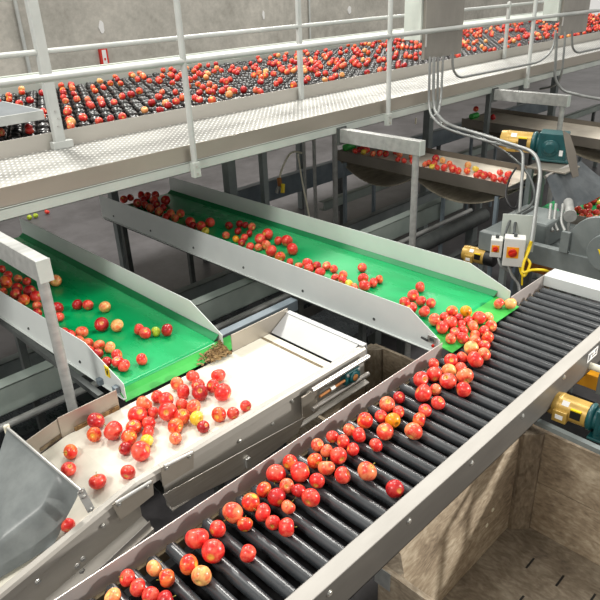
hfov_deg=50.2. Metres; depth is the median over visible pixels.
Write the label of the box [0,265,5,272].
apple
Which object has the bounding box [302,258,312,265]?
apple
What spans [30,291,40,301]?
apple
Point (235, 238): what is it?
apple
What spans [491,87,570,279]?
stand
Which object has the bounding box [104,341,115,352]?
apple
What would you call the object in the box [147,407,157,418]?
apple
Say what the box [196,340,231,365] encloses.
leaf litter
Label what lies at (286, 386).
conveyor
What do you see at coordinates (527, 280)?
cable
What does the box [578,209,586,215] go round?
apple
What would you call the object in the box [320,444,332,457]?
apple
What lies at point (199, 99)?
apple
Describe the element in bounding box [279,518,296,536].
apple
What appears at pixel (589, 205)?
apple
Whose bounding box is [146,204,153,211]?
apple
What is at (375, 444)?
apple
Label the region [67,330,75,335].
apple
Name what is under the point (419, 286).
apple
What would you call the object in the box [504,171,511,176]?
apple
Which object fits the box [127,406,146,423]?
apple
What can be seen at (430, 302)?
apple
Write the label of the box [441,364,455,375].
apple
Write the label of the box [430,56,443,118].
conduit
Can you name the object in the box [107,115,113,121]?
apple
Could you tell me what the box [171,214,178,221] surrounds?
apple
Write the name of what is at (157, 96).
apple
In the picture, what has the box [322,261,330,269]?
apple
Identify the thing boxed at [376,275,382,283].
apple
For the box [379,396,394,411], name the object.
apple
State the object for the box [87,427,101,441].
apple
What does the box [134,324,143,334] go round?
apple
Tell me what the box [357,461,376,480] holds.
apple
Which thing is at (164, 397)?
apple
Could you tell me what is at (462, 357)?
apple
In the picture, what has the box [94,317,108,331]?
apple
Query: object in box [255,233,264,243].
apple
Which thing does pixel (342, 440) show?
apple
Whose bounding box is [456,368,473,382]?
apple
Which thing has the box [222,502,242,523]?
apple
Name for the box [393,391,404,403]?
apple
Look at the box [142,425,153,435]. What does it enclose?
apple
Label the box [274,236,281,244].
apple
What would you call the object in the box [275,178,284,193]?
connector
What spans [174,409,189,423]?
apple
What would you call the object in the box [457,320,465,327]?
apple
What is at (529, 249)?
cable
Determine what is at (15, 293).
apple
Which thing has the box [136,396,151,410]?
apple
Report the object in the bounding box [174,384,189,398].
apple
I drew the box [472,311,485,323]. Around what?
apple
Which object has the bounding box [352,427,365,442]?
apple
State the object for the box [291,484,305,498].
apple
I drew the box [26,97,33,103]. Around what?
apple
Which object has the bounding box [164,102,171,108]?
apple
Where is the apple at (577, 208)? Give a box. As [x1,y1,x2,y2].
[574,206,581,212]
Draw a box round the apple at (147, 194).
[144,192,150,199]
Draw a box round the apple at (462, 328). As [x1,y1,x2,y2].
[458,325,467,333]
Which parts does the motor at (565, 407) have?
motor, rating plate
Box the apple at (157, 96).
[155,93,162,99]
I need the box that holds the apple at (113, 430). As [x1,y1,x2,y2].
[103,421,122,439]
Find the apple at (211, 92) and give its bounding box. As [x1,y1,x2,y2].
[209,89,215,94]
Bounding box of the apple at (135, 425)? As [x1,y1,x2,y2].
[125,420,141,433]
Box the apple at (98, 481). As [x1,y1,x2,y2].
[88,472,106,489]
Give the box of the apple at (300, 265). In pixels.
[295,263,302,267]
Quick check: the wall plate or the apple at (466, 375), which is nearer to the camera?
the apple at (466, 375)
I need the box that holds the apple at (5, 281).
[0,275,11,288]
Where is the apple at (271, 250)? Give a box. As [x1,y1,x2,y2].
[265,245,276,256]
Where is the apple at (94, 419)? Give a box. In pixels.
[87,413,104,427]
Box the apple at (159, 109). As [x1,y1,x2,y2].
[156,107,163,112]
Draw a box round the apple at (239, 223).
[236,220,242,226]
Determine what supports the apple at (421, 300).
on the conveyor at (449, 281)
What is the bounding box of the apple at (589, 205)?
[583,202,592,208]
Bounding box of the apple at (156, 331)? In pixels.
[151,327,160,336]
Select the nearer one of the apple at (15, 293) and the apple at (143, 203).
the apple at (15, 293)
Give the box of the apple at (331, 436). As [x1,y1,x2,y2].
[326,431,338,442]
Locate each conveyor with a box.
[0,11,599,269]
[0,217,231,430]
[0,308,369,599]
[55,269,599,599]
[99,177,518,352]
[337,144,537,297]
[461,108,599,215]
[478,198,599,392]
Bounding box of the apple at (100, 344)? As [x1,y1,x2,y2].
[93,340,104,349]
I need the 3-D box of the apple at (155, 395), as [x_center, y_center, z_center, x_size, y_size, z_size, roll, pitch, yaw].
[-0.668,0.450,2.991,0.056,0.058,0.061,1,26,6]
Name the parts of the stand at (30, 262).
leg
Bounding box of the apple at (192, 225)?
[189,222,195,228]
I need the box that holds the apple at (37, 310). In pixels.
[33,308,41,315]
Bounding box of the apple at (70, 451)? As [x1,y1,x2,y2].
[63,444,77,459]
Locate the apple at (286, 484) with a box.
[279,478,293,493]
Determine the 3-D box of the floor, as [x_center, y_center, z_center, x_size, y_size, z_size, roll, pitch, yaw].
[4.642,-2.125,10.460,27.000,0.200,14.200,-25,34,-38]
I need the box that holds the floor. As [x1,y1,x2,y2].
[0,65,599,599]
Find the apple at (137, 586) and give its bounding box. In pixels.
[130,578,144,596]
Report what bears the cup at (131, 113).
on the conveyor at (131, 107)
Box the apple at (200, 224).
[196,221,205,230]
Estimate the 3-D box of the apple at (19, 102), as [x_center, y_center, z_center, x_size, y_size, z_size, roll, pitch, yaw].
[-2.224,-1.554,5.075,0.050,0.059,0.062,13,30,29]
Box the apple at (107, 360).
[102,357,111,366]
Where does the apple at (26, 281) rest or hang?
on the conveyor at (134, 299)
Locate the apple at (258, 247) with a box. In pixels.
[254,243,261,250]
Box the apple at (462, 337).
[456,332,468,343]
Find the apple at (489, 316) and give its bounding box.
[484,312,493,320]
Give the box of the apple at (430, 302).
[426,298,435,307]
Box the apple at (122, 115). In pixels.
[118,113,126,119]
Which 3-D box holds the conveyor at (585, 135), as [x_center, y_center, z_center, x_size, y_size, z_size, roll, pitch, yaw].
[3.076,-1.440,7.510,0.656,1.302,2.400,-25,34,-38]
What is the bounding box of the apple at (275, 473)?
[266,464,285,484]
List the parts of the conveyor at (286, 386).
gusset plate, hinge plate, hinge plate, leg, gusset plate, leg, mounting plate, plate, threaded rod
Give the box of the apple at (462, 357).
[457,352,466,362]
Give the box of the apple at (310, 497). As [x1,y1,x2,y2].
[301,488,319,506]
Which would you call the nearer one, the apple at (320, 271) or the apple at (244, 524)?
the apple at (244, 524)
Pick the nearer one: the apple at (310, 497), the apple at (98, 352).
the apple at (310, 497)
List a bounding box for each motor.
[461,245,498,266]
[499,129,570,163]
[547,392,599,443]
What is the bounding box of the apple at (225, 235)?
[222,231,229,238]
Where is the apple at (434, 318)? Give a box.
[429,313,441,325]
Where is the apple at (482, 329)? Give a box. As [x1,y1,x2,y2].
[478,325,488,335]
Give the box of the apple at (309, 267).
[304,264,313,271]
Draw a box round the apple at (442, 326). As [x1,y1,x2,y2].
[436,321,447,333]
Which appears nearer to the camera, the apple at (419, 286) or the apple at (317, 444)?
the apple at (317, 444)
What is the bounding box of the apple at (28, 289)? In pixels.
[23,285,35,296]
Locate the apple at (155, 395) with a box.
[151,390,161,402]
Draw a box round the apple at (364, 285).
[359,280,369,290]
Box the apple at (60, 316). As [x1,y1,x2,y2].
[56,312,63,321]
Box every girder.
[0,191,474,378]
[0,197,462,416]
[0,291,311,448]
[203,103,556,261]
[319,104,599,224]
[396,240,478,354]
[577,370,599,394]
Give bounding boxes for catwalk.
[0,0,599,221]
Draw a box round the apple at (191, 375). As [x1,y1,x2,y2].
[186,370,199,381]
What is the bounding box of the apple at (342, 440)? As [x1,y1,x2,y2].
[337,434,348,448]
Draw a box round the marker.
[98,48,108,63]
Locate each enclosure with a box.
[404,0,464,59]
[542,0,590,35]
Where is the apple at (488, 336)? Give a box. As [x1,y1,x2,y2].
[481,331,493,342]
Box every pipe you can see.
[0,208,472,431]
[13,0,31,72]
[308,0,310,38]
[588,362,599,372]
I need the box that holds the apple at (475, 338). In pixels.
[468,335,480,343]
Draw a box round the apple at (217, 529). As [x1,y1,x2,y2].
[209,520,225,537]
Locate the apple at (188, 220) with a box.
[185,217,194,226]
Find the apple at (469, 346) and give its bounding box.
[464,341,478,353]
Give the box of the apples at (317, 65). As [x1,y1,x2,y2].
[5,13,599,227]
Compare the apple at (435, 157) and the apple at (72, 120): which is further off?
the apple at (435, 157)
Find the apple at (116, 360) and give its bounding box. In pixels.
[111,356,123,366]
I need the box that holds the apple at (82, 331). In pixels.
[75,326,87,336]
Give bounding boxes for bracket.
[512,130,579,295]
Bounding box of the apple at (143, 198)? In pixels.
[140,196,147,200]
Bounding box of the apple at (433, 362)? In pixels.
[429,358,438,367]
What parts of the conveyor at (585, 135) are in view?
leg, leg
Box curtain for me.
[544,161,599,210]
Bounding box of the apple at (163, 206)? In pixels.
[160,203,166,210]
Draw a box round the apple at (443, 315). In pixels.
[440,312,448,320]
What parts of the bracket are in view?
leg, leg, plate, plate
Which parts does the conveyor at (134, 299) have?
leg, under frame, discharge plate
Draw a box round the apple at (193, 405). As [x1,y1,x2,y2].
[187,399,200,413]
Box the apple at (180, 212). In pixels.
[176,209,184,217]
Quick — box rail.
[534,392,599,454]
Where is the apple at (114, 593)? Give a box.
[104,587,120,599]
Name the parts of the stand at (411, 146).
bolt plate, leg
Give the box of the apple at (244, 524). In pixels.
[237,516,252,531]
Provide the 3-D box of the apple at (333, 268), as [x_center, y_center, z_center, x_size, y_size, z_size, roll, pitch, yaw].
[0.216,-0.198,4.074,0.049,0.052,0.055,-22,33,-35]
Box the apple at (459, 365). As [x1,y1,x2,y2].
[455,362,467,371]
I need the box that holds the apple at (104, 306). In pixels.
[99,301,110,312]
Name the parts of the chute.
rod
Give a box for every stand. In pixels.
[0,232,77,411]
[337,126,425,357]
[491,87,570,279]
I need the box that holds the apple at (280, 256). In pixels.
[275,252,285,260]
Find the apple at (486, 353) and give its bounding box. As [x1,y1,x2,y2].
[478,347,490,360]
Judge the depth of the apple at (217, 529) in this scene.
2.19 m
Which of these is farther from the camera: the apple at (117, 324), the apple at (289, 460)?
the apple at (117, 324)
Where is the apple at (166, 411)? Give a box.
[158,402,176,420]
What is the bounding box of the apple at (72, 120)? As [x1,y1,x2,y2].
[66,117,75,124]
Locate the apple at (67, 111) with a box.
[63,108,71,115]
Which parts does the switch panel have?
stand leg, switch knob, mounting plate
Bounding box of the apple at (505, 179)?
[502,176,509,183]
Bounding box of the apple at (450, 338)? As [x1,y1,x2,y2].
[445,333,455,343]
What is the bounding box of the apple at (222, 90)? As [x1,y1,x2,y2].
[219,87,224,93]
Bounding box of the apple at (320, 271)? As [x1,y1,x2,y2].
[315,267,325,275]
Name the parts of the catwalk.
rail post, rail post, leg, rail, rail post, rail, rail post, leg, rail post, rail post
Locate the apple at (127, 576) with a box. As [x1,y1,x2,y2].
[120,569,134,586]
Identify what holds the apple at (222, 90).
on the conveyor at (131, 107)
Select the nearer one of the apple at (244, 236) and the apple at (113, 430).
the apple at (113, 430)
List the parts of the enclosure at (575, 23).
door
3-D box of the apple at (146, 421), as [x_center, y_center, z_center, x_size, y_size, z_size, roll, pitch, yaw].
[-0.663,0.540,2.806,0.058,0.062,0.057,16,32,33]
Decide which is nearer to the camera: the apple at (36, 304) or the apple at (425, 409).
the apple at (425, 409)
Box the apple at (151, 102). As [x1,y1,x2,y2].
[148,99,155,106]
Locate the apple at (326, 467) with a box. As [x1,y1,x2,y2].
[318,460,334,474]
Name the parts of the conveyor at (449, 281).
leg, leg, under frame, leg, leg, discharge plate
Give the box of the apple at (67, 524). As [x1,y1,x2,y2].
[61,518,74,531]
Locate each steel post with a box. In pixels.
[302,142,307,215]
[312,139,317,218]
[332,134,337,224]
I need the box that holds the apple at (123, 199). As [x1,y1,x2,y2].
[120,195,127,202]
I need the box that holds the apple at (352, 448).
[347,443,358,455]
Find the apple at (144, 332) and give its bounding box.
[139,327,150,338]
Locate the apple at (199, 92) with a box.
[196,89,202,95]
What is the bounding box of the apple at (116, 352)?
[111,349,121,358]
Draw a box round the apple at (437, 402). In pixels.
[431,396,444,409]
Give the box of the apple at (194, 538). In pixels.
[185,528,208,548]
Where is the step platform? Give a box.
[0,101,44,126]
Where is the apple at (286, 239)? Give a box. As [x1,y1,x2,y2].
[281,235,292,245]
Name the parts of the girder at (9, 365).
leg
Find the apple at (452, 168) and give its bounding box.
[449,165,456,172]
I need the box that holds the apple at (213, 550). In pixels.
[201,539,224,563]
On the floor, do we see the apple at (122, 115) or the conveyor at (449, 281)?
the conveyor at (449, 281)
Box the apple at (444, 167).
[441,164,447,170]
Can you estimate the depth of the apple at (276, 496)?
2.30 m
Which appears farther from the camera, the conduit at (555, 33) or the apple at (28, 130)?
the conduit at (555, 33)
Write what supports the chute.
on the conveyor at (286, 386)
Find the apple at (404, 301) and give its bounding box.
[399,297,409,305]
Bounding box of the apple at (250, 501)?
[242,493,259,511]
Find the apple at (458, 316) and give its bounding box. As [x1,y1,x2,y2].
[454,313,462,322]
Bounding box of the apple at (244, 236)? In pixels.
[241,234,247,241]
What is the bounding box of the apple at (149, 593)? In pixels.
[142,586,158,599]
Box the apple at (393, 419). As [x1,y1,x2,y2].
[385,413,400,427]
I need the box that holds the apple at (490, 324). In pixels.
[485,320,496,331]
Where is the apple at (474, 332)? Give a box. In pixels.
[470,330,479,336]
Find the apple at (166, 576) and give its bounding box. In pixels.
[159,569,174,587]
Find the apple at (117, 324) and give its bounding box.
[111,319,123,331]
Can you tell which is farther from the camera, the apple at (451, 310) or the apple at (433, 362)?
the apple at (451, 310)
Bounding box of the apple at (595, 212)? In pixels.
[592,209,599,215]
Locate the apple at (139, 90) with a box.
[136,88,142,93]
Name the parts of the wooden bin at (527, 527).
corner post, panel, panel, corner post, panel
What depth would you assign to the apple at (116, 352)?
3.19 m
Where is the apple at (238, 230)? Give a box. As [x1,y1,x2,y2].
[234,227,241,234]
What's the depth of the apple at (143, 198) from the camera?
5.53 m
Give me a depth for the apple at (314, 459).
2.48 m
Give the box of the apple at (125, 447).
[119,442,130,455]
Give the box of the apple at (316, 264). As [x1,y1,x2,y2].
[313,261,320,269]
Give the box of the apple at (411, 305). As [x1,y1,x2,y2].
[406,302,416,312]
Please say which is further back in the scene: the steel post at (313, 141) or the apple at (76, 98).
the steel post at (313, 141)
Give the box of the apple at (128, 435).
[121,429,136,444]
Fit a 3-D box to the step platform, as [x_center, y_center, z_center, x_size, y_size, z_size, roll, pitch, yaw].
[-2.158,-0.138,4.360,1.060,2.152,0.630,-25,34,-38]
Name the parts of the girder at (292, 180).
leg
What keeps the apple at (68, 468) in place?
on the conveyor at (286, 386)
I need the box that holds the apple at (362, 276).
[358,273,368,282]
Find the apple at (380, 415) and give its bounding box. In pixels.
[375,410,386,422]
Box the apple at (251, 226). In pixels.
[248,223,255,230]
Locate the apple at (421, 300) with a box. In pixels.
[416,296,425,305]
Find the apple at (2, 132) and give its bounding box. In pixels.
[0,128,4,135]
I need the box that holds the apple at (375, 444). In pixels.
[369,438,382,451]
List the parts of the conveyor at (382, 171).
leg, leg, leg, leg, leg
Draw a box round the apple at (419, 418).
[412,413,424,426]
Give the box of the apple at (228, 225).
[225,222,232,228]
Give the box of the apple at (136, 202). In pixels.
[133,198,141,207]
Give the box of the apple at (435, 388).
[430,383,440,395]
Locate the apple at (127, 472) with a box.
[120,465,135,479]
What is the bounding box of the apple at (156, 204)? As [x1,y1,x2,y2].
[152,201,159,208]
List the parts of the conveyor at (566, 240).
leg, leg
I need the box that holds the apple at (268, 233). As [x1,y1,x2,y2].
[262,228,272,239]
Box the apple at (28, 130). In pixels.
[25,127,33,134]
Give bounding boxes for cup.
[0,135,7,140]
[8,135,21,139]
[10,129,22,135]
[11,124,22,127]
[37,128,49,132]
[37,130,49,134]
[38,118,49,124]
[38,124,50,129]
[79,122,90,126]
[99,108,109,113]
[102,113,112,118]
[112,108,122,113]
[127,111,137,117]
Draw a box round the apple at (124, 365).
[118,359,129,371]
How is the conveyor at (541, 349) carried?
on the floor
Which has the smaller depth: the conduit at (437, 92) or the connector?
the conduit at (437, 92)
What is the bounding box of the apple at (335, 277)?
[331,274,338,280]
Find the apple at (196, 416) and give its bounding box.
[190,411,202,425]
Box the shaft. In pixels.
[368,208,489,344]
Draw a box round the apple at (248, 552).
[240,544,255,562]
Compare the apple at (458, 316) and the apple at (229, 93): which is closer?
the apple at (458, 316)
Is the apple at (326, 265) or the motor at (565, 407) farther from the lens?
the apple at (326, 265)
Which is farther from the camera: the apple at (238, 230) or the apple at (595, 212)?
the apple at (595, 212)
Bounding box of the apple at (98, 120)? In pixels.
[95,117,102,123]
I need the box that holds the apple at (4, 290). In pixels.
[0,287,7,294]
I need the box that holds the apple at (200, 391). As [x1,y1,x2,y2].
[192,384,207,400]
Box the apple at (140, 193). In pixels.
[138,191,143,198]
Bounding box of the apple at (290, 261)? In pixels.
[287,258,292,264]
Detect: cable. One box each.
[279,151,301,177]
[297,154,309,216]
[467,132,535,235]
[497,258,517,288]
[505,167,518,208]
[507,266,520,290]
[513,207,533,233]
[519,241,531,276]
[521,242,548,273]
[521,246,528,284]
[522,261,552,288]
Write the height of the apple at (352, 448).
0.053 m
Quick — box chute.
[0,424,94,577]
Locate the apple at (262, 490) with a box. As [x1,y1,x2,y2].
[256,482,270,497]
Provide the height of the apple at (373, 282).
0.058 m
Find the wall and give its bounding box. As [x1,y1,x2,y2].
[0,0,543,76]
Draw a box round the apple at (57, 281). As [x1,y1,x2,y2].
[49,275,61,286]
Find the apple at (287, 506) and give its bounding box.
[281,500,294,513]
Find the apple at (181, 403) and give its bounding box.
[176,398,187,409]
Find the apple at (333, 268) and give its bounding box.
[330,265,337,272]
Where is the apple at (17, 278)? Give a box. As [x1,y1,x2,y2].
[14,275,21,281]
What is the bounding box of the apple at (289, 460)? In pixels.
[283,454,297,469]
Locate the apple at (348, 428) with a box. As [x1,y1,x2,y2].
[343,423,354,435]
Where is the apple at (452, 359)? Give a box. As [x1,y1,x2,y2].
[444,354,457,365]
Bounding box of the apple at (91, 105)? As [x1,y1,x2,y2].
[87,102,94,108]
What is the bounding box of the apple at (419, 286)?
[415,282,424,291]
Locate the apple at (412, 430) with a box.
[404,422,422,439]
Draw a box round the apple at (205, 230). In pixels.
[201,227,208,233]
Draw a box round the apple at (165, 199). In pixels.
[161,195,169,204]
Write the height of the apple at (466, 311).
0.066 m
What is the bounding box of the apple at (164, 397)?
[158,392,173,404]
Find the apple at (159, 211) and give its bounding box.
[155,207,163,215]
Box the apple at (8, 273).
[3,271,12,277]
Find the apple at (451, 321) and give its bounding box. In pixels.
[444,316,456,328]
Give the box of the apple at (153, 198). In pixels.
[150,195,157,203]
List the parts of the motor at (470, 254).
motor, rating plate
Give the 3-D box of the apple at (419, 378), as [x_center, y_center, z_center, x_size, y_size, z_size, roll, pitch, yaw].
[0.561,0.369,2.974,0.071,0.072,0.071,-2,26,0]
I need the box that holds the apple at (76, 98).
[73,96,80,101]
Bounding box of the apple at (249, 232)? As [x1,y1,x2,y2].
[246,230,251,236]
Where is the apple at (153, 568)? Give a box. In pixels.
[146,560,161,576]
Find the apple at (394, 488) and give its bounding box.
[386,479,403,498]
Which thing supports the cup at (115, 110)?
on the conveyor at (131, 107)
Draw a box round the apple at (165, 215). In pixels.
[162,213,169,219]
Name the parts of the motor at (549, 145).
motor, rating plate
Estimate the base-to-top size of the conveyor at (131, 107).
2.130 m
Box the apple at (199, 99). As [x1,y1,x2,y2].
[196,96,202,102]
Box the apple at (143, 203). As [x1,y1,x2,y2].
[141,201,147,208]
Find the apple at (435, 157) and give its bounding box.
[432,155,438,161]
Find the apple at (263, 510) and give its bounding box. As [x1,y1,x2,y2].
[253,503,270,521]
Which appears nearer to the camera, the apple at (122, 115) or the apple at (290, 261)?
the apple at (290, 261)
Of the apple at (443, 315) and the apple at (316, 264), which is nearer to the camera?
the apple at (443, 315)
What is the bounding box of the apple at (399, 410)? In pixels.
[393,406,403,417]
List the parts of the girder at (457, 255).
leg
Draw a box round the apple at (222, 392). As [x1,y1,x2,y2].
[214,383,230,400]
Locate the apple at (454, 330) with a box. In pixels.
[450,327,459,336]
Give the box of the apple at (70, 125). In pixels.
[67,122,74,128]
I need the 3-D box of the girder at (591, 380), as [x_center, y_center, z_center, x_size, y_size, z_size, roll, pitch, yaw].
[1.651,0.840,3.383,0.070,0.977,1.100,-25,34,-38]
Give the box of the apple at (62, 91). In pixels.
[60,89,66,94]
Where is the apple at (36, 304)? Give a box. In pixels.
[32,301,41,308]
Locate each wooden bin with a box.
[287,343,416,444]
[374,424,599,599]
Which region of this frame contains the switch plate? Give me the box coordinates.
[506,247,518,258]
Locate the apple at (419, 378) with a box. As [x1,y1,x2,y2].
[413,371,427,386]
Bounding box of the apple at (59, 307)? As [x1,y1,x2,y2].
[54,302,63,312]
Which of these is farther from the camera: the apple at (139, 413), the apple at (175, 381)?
the apple at (175, 381)
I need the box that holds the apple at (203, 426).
[197,420,209,432]
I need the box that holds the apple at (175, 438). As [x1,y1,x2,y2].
[169,432,181,444]
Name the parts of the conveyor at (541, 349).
rail, web plate, plate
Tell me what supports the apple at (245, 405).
on the conveyor at (286, 386)
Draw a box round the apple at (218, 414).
[211,407,225,421]
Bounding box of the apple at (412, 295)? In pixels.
[407,290,418,301]
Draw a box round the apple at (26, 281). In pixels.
[22,277,30,284]
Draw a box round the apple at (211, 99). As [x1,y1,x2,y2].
[208,96,215,102]
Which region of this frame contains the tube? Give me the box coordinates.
[219,297,297,480]
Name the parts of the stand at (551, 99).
bolt plate, leg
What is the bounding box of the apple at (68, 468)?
[60,462,75,475]
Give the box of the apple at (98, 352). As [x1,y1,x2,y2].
[93,348,103,357]
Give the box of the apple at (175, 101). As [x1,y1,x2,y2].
[172,98,179,104]
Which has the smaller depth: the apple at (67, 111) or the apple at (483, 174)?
the apple at (67, 111)
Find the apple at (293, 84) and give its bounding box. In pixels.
[290,81,296,87]
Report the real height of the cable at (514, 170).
0.228 m
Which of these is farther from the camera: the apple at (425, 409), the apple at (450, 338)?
the apple at (450, 338)
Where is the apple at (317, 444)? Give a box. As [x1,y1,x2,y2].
[311,438,323,451]
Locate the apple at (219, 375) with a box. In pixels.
[211,369,225,381]
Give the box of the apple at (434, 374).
[426,367,441,381]
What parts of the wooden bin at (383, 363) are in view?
panel, panel, corner post, panel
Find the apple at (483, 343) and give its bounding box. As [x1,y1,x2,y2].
[478,340,489,348]
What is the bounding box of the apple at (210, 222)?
[205,217,214,226]
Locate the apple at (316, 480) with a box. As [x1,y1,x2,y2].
[309,473,324,488]
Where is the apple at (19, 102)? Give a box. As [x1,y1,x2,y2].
[15,100,22,104]
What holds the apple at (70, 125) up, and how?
on the conveyor at (131, 107)
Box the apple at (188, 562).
[180,554,197,574]
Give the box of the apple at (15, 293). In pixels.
[10,288,21,299]
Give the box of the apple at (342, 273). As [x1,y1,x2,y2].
[339,270,347,277]
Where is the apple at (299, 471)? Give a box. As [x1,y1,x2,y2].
[289,462,309,482]
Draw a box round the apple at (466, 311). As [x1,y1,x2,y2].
[460,306,471,316]
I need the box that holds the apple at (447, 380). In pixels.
[439,373,456,388]
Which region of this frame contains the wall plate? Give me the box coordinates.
[98,21,104,32]
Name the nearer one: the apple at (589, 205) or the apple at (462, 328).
the apple at (462, 328)
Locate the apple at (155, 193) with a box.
[151,191,158,197]
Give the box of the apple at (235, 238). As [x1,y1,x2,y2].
[232,236,238,242]
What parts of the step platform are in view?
frame, frame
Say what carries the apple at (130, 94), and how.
on the conveyor at (131, 107)
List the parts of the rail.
rail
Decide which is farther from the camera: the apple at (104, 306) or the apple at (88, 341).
the apple at (104, 306)
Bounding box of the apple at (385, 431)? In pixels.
[376,423,393,440]
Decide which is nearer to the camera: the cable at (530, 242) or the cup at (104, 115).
the cable at (530, 242)
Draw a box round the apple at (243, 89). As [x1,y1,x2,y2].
[240,86,246,92]
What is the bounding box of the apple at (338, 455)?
[330,447,346,464]
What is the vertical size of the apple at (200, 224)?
0.071 m
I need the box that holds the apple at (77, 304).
[72,299,81,309]
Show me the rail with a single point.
(575, 433)
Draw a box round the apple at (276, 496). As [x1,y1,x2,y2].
[267,488,285,506]
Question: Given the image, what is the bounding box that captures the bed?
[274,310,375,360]
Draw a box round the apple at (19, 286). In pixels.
[11,283,22,291]
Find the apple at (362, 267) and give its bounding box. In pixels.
[357,263,366,271]
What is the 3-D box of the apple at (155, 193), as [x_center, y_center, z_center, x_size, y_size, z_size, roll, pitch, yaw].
[-1.279,-0.930,5.666,0.068,0.070,0.068,12,30,26]
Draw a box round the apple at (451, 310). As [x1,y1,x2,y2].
[446,306,457,315]
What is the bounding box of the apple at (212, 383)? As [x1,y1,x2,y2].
[206,379,218,392]
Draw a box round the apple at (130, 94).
[127,91,134,97]
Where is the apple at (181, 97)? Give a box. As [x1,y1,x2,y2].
[179,93,183,100]
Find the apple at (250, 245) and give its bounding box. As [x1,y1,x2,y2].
[246,242,253,249]
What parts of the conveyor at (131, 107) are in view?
leg, leg, leg, leg, leg, leg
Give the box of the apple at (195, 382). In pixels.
[191,378,204,388]
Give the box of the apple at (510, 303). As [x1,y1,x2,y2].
[504,298,516,308]
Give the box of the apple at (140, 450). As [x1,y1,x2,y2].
[131,441,149,461]
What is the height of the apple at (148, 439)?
0.054 m
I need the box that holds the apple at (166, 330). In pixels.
[161,324,172,335]
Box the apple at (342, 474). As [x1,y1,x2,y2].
[334,466,350,483]
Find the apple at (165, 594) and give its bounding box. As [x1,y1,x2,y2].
[157,590,175,599]
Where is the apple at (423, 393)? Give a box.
[415,384,431,401]
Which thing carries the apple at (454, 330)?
on the conveyor at (449, 281)
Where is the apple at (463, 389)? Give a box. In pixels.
[456,382,470,396]
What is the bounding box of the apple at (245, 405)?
[240,400,250,411]
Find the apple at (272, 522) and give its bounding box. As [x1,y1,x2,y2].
[265,515,279,529]
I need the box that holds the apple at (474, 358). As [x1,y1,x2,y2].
[467,351,482,367]
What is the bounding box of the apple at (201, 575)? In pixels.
[191,565,211,585]
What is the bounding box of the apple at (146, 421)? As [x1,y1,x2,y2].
[142,417,155,427]
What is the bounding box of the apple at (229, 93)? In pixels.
[225,90,232,96]
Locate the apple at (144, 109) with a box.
[141,106,147,112]
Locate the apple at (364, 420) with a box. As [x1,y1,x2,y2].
[357,412,372,428]
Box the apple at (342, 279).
[338,276,346,283]
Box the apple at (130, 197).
[127,194,133,200]
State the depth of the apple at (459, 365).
3.05 m
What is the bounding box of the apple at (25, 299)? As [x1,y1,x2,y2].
[18,294,29,305]
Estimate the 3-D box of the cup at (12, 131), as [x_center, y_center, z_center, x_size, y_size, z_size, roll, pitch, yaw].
[-1.869,-1.102,4.225,0.081,0.056,0.081,-25,34,-38]
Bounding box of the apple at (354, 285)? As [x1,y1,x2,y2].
[351,283,358,288]
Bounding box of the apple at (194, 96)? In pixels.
[192,94,197,101]
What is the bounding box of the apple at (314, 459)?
[307,453,321,468]
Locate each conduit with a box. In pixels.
[428,57,524,214]
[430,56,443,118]
[432,57,541,241]
[436,57,447,124]
[451,30,556,78]
[539,32,566,89]
[553,33,599,100]
[571,31,599,53]
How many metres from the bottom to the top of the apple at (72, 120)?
0.062 m
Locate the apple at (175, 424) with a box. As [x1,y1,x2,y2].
[168,418,182,433]
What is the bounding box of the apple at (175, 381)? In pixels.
[170,377,183,389]
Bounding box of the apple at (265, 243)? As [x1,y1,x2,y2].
[261,240,270,249]
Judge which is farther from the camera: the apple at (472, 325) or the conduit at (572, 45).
the conduit at (572, 45)
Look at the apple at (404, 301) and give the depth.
3.59 m
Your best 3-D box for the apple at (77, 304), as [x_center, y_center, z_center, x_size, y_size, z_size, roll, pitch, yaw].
[-1.299,0.026,3.739,0.058,0.062,0.064,11,29,24]
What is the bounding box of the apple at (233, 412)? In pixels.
[227,407,238,418]
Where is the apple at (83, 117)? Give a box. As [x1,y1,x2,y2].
[79,113,87,121]
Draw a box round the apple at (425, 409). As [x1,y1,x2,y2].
[418,404,431,416]
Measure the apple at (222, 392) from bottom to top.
0.083 m
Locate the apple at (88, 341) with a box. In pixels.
[83,338,93,346]
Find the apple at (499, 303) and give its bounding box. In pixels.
[494,298,504,308]
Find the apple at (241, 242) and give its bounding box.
[238,239,245,246]
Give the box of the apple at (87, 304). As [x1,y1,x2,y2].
[82,300,93,309]
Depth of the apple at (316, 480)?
2.38 m
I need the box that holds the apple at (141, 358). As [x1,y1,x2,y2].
[136,353,146,364]
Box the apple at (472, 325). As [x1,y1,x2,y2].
[467,320,477,331]
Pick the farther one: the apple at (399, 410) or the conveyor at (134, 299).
the conveyor at (134, 299)
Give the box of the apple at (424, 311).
[419,306,429,316]
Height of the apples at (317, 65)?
1.047 m
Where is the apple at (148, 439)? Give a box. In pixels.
[141,434,153,445]
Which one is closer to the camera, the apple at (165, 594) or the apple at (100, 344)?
the apple at (165, 594)
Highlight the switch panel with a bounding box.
[490,214,536,286]
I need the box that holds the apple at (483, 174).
[480,171,487,178]
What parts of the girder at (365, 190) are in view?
leg, leg, leg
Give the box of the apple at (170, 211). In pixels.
[167,209,174,217]
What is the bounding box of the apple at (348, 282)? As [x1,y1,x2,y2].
[345,280,352,285]
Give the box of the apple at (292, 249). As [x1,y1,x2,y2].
[287,243,297,254]
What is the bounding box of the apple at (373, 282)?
[369,278,377,286]
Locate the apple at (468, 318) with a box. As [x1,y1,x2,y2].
[463,316,472,324]
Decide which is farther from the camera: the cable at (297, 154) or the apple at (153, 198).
the cable at (297, 154)

